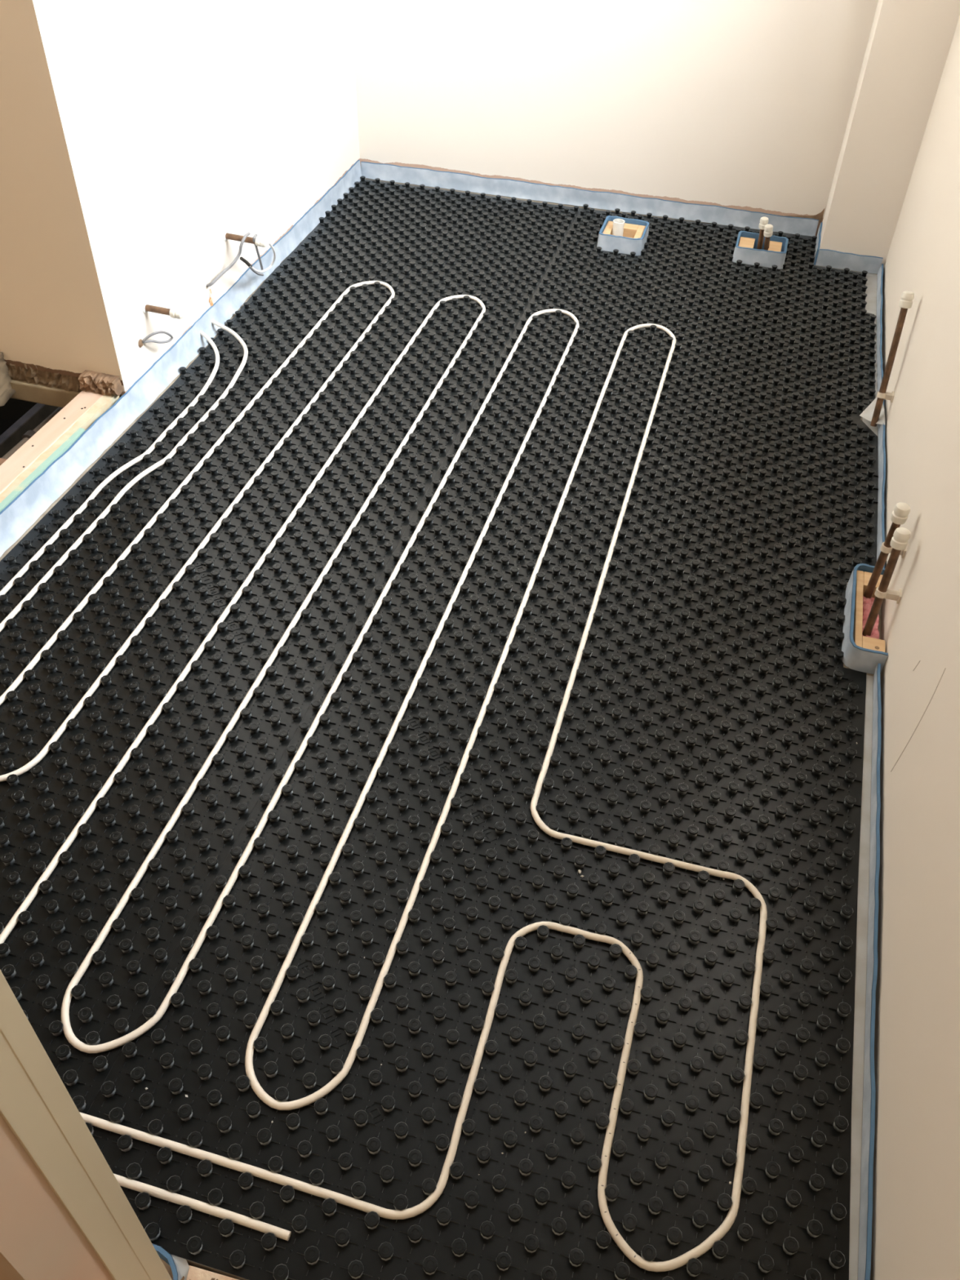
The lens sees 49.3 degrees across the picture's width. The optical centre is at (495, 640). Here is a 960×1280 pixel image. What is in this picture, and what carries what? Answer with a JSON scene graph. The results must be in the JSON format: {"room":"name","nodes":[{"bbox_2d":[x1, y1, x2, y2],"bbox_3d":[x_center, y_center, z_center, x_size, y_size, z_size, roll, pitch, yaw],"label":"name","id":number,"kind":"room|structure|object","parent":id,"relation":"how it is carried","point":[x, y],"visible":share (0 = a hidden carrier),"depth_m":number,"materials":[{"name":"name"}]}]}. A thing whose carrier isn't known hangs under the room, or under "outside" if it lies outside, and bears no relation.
{"room":"building under construction","nodes":[
{"label":"building under construction","id":0,"kind":"room"},
{"bbox_2d":[0,351,15,406],"bbox_3d":[-1.302,-0.521,2.234,0.372,0.112,0.362,12,44,9],"label":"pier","id":1,"kind":"object","parent":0,"point":[6,391],"visible":1,"depth_m":2.32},
{"bbox_2d":[0,417,16,435],"bbox_3d":[-1.891,-0.011,2.510,1.800,0.050,2.060,12,44,9],"label":"floor","id":2,"kind":"structure","parent":0,"point":[5,424],"depth_m":3.17,"materials":[{"name":"black soil"}]},
{"bbox_2d":[6,360,83,408],"bbox_3d":[-0.988,-0.610,2.372,0.247,0.100,0.135,12,44,9],"label":"footing","id":3,"kind":"object","parent":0,"point":[29,384],"visible":0.34,"depth_m":2.33,"materials":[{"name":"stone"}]},
{"bbox_2d":[0,1114,113,1279],"bbox_3d":[-1.629,-0.416,0.479,2.808,2.400,0.096,12,44,9],"label":"wall","id":4,"kind":"structure","parent":0,"point":[40,1240],"depth_m":0.77,"materials":[{"name":"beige paint"}]},
{"bbox_2d":[0,969,172,1279],"bbox_3d":[-0.298,-0.160,0.267,0.071,2.380,0.047,12,44,9],"label":"trim","id":5,"kind":"structure","parent":4,"relation":"attached to","point":[36,1104],"depth_m":0.78,"materials":[{"name":"beige wood"}]},
{"bbox_2d":[0,0,123,385],"bbox_3d":[-1.654,-1.621,1.671,1.875,2.308,0.131,12,44,9],"label":"wall","id":6,"kind":"structure","parent":0,"point":[53,315],"depth_m":2.06,"materials":[{"name":"paint"}]},
{"bbox_2d":[0,230,267,421],"bbox_3d":[-1.522,-0.949,2.969,1.977,0.696,0.063,12,44,9],"label":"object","id":7,"kind":"structure","parent":0,"point":[14,409],"depth_m":3.13,"materials":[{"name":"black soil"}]},
{"bbox_2d":[0,403,57,457],"bbox_3d":[-1.362,-0.109,2.241,0.025,0.100,2.005,12,44,9],"label":"joist","id":8,"kind":"object","parent":7,"relation":"attached to","point":[38,412],"visible":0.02,"depth_m":2.64,"materials":[{"name":"black wood"}]},
{"bbox_2d":[1,407,62,459],"bbox_3d":[-1.136,-0.215,2.097,0.036,0.036,1.940,12,44,9],"label":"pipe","id":9,"kind":"object","parent":7,"relation":"attached to","point":[29,433],"visible":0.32,"depth_m":2.33,"materials":[{"name":"brown"}]},
{"bbox_2d":[32,0,359,395],"bbox_3d":[-0.625,-1.874,2.054,0.100,2.400,1.542,11,44,9],"label":"wall","id":10,"kind":"structure","parent":0,"point":[185,123],"depth_m":2.35,"materials":[{"name":"beige paint"}]},
{"bbox_2d":[137,330,173,347],"bbox_3d":[-0.752,-0.667,2.313,0.086,0.041,0.021,-28,52,-28],"label":"cable loop","id":11,"kind":"object","parent":10,"relation":"attached to","point":[140,342],"visible":1,"depth_m":2.30,"materials":[{"name":"grey plastic"}]},
{"bbox_2d":[142,302,183,319],"bbox_3d":[-0.726,-0.720,2.282,0.092,0.024,0.024,12,44,9],"label":"pipe","id":12,"kind":"object","parent":10,"relation":"attached to","point":[174,313],"depth_m":2.28,"materials":[{"name":"orange metal"}]},
{"bbox_2d":[208,288,213,306],"bbox_3d":[-0.700,-0.838,2.568,0.002,0.050,0.020,12,44,9],"label":"chiselled slot","id":13,"kind":"object","parent":10,"relation":"attached to","point":[211,300],"visible":1,"depth_m":2.57,"materials":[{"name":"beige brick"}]},
{"bbox_2d":[206,231,249,287],"bbox_3d":[-0.647,-0.926,2.547,0.025,0.094,0.150,31,50,26],"label":"cable","id":14,"kind":"object","parent":10,"relation":"hanging from","point":[246,235],"visible":1,"depth_m":2.55,"materials":[{"name":"grey plastic"}]},
{"bbox_2d":[240,233,275,275],"bbox_3d":[-0.592,-0.965,2.630,0.042,0.147,0.207,5,44,2],"label":"cable tail","id":15,"kind":"object","parent":10,"relation":"hanging from","point":[255,271],"visible":1,"depth_m":2.64,"materials":[{"name":"grey plastic"}]},
{"bbox_2d":[0,177,882,1279],"bbox_3d":[-1.084,0.014,1.803,3.600,0.048,4.850,12,44,9],"label":"floor","id":16,"kind":"structure","parent":0,"point":[189,1263],"depth_m":2.11,"materials":[{"name":"plastic"}]},
{"bbox_2d":[0,457,6,465],"bbox_3d":[-1.140,-0.258,2.094,0.286,0.025,0.390,12,44,9],"label":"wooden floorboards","id":17,"kind":"object","parent":16,"relation":"attached to","point":[2,460],"visible":0.02,"depth_m":2.21,"materials":[{"name":"brown wood"}]},
{"bbox_2d":[0,388,104,493],"bbox_3d":[-1.057,-0.051,1.791,0.054,0.061,1.454,12,44,9],"label":"plate","id":18,"kind":"object","parent":16,"relation":"on","point":[47,435],"visible":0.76,"depth_m":2.13,"materials":[{"name":"brown wood"}]},
{"bbox_2d":[78,369,123,395],"bbox_3d":[-0.855,-0.557,2.263,0.088,0.041,0.041,12,44,9],"label":"lump","id":19,"kind":"object","parent":18,"relation":"on","point":[104,384],"visible":1,"depth_m":2.25,"materials":[{"name":"brick"}]},
{"bbox_2d":[0,394,119,511],"bbox_3d":[-1.016,-0.043,1.785,0.030,0.060,1.455,12,44,9],"label":"wall board edge","id":20,"kind":"object","parent":16,"relation":"on","point":[105,402],"visible":0.52,"depth_m":2.11,"materials":[{"name":"beige wood"}]},
{"bbox_2d":[151,1243,189,1279],"bbox_3d":[-0.355,0.661,1.113,0.043,0.024,0.106,-32,53,-31],"label":"foam","id":21,"kind":"object","parent":16,"relation":"on","point":[178,1264],"visible":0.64,"depth_m":1.11,"materials":[{"name":"blue plastic"}]},
{"bbox_2d":[0,160,362,557],"bbox_3d":[-0.797,-0.534,2.311,0.032,0.059,2.949,12,44,9],"label":"foam","id":22,"kind":"object","parent":16,"relation":"on","point":[24,510],"visible":0.96,"depth_m":2.34,"materials":[{"name":"blue"}]},
{"bbox_2d":[186,1265,238,1279],"bbox_3d":[-0.209,0.732,1.059,0.272,0.008,0.110,12,44,9],"label":"board","id":23,"kind":"object","parent":16,"relation":"on","point":[193,1273],"visible":1,"depth_m":1.11,"materials":[{"name":"beige wood"}]},
{"bbox_2d":[0,176,581,1114],"bbox_3d":[-0.468,-0.437,2.261,0.721,0.013,2.988,12,44,9],"label":"mat","id":24,"kind":"object","parent":16,"relation":"on","point":[430,245],"visible":0.99,"depth_m":1.93,"materials":[{"name":"black plastic"}]},
{"bbox_2d":[0,280,767,1271],"bbox_3d":[-0.191,-0.170,1.977,1.411,0.039,2.234,9,44,7],"label":"pipe","id":25,"kind":"object","parent":24,"relation":"on","point":[677,1262],"visible":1,"depth_m":1.56,"materials":[{"name":"grey plastic"}]},
{"bbox_2d":[84,417,878,1279],"bbox_3d":[0.151,0.154,1.676,0.908,0.013,1.705,12,44,9],"label":"mat","id":26,"kind":"object","parent":16,"relation":"on","point":[713,717],"visible":0.99,"depth_m":1.44,"materials":[{"name":"black plastic"}]},
{"bbox_2d":[113,1173,291,1240],"bbox_3d":[-0.451,0.601,1.178,0.469,0.010,0.011,12,44,9],"label":"pipe offcut","id":27,"kind":"object","parent":26,"relation":"on","point":[260,1226],"visible":0.56,"depth_m":1.15,"materials":[{"name":"white plastic"}]},
{"bbox_2d":[145,271,857,1184],"bbox_3d":[0.080,-0.206,2.054,1.008,0.005,2.625,1,44,-2],"label":"crumbs","id":28,"kind":"object","parent":26,"relation":"on","point":[579,870],"visible":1,"depth_m":1.25,"materials":[{"name":"white"}]},
{"bbox_2d":[360,161,818,235],"bbox_3d":[0.268,-1.379,3.253,1.442,0.052,0.015,11,44,8],"label":"foam","id":29,"kind":"object","parent":16,"relation":"on","point":[722,215],"visible":0.98,"depth_m":3.25,"materials":[{"name":"blue plastic"}]},
{"bbox_2d":[466,204,878,491],"bbox_3d":[0.544,-0.845,2.739,0.908,0.013,1.315,12,44,9],"label":"mat","id":30,"kind":"object","parent":16,"relation":"on","point":[772,370],"visible":0.96,"depth_m":2.60,"materials":[{"name":"black plastic"}]},
{"bbox_2d":[596,215,649,255],"bbox_3d":[0.375,-1.187,3.062,0.132,0.049,0.144,12,44,9],"label":"box","id":31,"kind":"object","parent":30,"relation":"on","point":[635,233],"visible":0.94,"depth_m":3.03,"materials":[{"name":"blue plastic"}]},
{"bbox_2d":[612,218,625,236],"bbox_3d":[0.357,-1.195,3.054,0.034,0.060,0.034,12,44,9],"label":"pipe","id":32,"kind":"object","parent":31,"relation":"in","point":[618,224],"visible":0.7,"depth_m":3.04,"materials":[{"name":"white plastic"}]},
{"bbox_2d":[732,231,788,269],"bbox_3d":[0.767,-1.130,3.023,0.148,0.048,0.120,12,44,9],"label":"box","id":33,"kind":"object","parent":30,"relation":"on","point":[746,251],"visible":0.97,"depth_m":2.99,"materials":[{"name":"blue plastic"}]},
{"bbox_2d":[756,216,768,248],"bbox_3d":[0.762,-1.159,3.002,0.025,0.110,0.025,12,44,9],"label":"pipe","id":34,"kind":"object","parent":33,"relation":"in","point":[764,220],"visible":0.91,"depth_m":2.98,"materials":[{"name":"orange metal"}]},
{"bbox_2d":[763,224,773,250],"bbox_3d":[0.774,-1.137,2.986,0.028,0.101,0.027,12,44,9],"label":"pipe","id":35,"kind":"object","parent":33,"relation":"in","point":[768,228],"visible":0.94,"depth_m":2.96,"materials":[{"name":"orange metal"}]},
{"bbox_2d":[813,222,822,265],"bbox_3d":[0.946,-1.166,3.070,0.011,0.050,0.206,12,44,9],"label":"foam","id":36,"kind":"object","parent":16,"relation":"on","point":[819,234],"visible":0.96,"depth_m":3.04,"materials":[{"name":"blue plastic"}]},
{"bbox_2d":[815,248,883,275],"bbox_3d":[1.009,-1.080,2.982,0.176,0.050,0.012,12,44,9],"label":"foam","id":37,"kind":"object","parent":16,"relation":"on","point":[837,260],"visible":1,"depth_m":2.98,"materials":[{"name":"blue plastic"}]},
{"bbox_2d":[841,563,888,674],"bbox_3d":[0.665,-0.044,1.882,0.066,0.050,0.246,12,44,9],"label":"box","id":38,"kind":"object","parent":16,"relation":"on","point":[862,653],"visible":0.86,"depth_m":1.84,"materials":[{"name":"blue plastic"}]},
{"bbox_2d":[862,527,911,635],"bbox_3d":[0.673,-0.087,1.788,0.045,0.235,0.051,12,44,9],"label":"pipe","id":39,"kind":"object","parent":38,"relation":"in","point":[901,535],"visible":0.98,"depth_m":1.77,"materials":[{"name":"orange metal"}]},
{"bbox_2d":[863,502,910,598],"bbox_3d":[0.697,-0.145,1.852,0.044,0.230,0.027,12,44,9],"label":"pipe","id":40,"kind":"object","parent":38,"relation":"in","point":[899,516],"visible":0.92,"depth_m":1.83,"materials":[{"name":"orange metal"}]},
{"bbox_2d":[848,663,881,1279],"bbox_3d":[0.489,0.420,1.399,0.039,0.035,1.133,13,45,10],"label":"foam","id":41,"kind":"object","parent":16,"relation":"on","point":[868,860],"visible":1,"depth_m":1.36,"materials":[{"name":"blue plastic"}]},
{"bbox_2d":[862,263,885,568],"bbox_3d":[0.893,-0.589,2.472,0.046,0.038,1.418,12,44,9],"label":"foam","id":42,"kind":"object","parent":16,"relation":"on","point":[874,298],"visible":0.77,"depth_m":2.53,"materials":[{"name":"blue plastic"}]},
{"bbox_2d":[859,397,885,425],"bbox_3d":[0.861,-0.524,2.392,0.047,0.031,0.138,8,44,5],"label":"flap","id":43,"kind":"object","parent":42,"relation":"attached to","point":[868,413],"visible":0.73,"depth_m":2.39,"materials":[{"name":"plastic"}]},
{"bbox_2d":[351,0,878,235],"bbox_3d":[0.378,-2.258,2.507,1.780,2.400,0.195,12,44,9],"label":"wall","id":44,"kind":"structure","parent":0,"point":[740,104],"depth_m":3.04,"materials":[{"name":"beige paint"}]},
{"bbox_2d":[784,208,824,222],"bbox_3d":[0.925,-1.281,3.133,0.111,0.044,0.001,11,44,8],"label":"plaster","id":45,"kind":"object","parent":44,"relation":"attached to","point":[819,216],"visible":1,"depth_m":3.13,"materials":[{"name":"brick"}]},
{"bbox_2d":[816,0,959,267],"bbox_3d":[1.097,-2.014,2.275,0.196,2.380,0.270,12,44,9],"label":"wall","id":46,"kind":"structure","parent":0,"point":[909,42],"depth_m":2.73,"materials":[{"name":"paint"}]},
{"bbox_2d":[870,16,959,1279],"bbox_3d":[0.728,-0.505,0.695,0.297,2.400,4.720,12,44,9],"label":"wall","id":47,"kind":"structure","parent":0,"point":[916,1219],"depth_m":1.43,"materials":[{"name":"beige paint"}]},
{"bbox_2d":[870,290,914,426],"bbox_3d":[0.879,-0.617,2.305,0.038,0.286,0.101,7,44,4],"label":"pipe","id":48,"kind":"object","parent":47,"relation":"attached to","point":[905,303],"visible":1,"depth_m":2.30,"materials":[{"name":"orange metal"}]},
{"bbox_2d":[890,660,946,772],"bbox_3d":[0.610,0.082,1.514,0.001,0.244,0.134,12,45,10],"label":"scratches","id":49,"kind":"object","parent":47,"relation":"attached to","point":[919,660],"depth_m":1.47,"materials":[{"name":"beige"}]}
]}

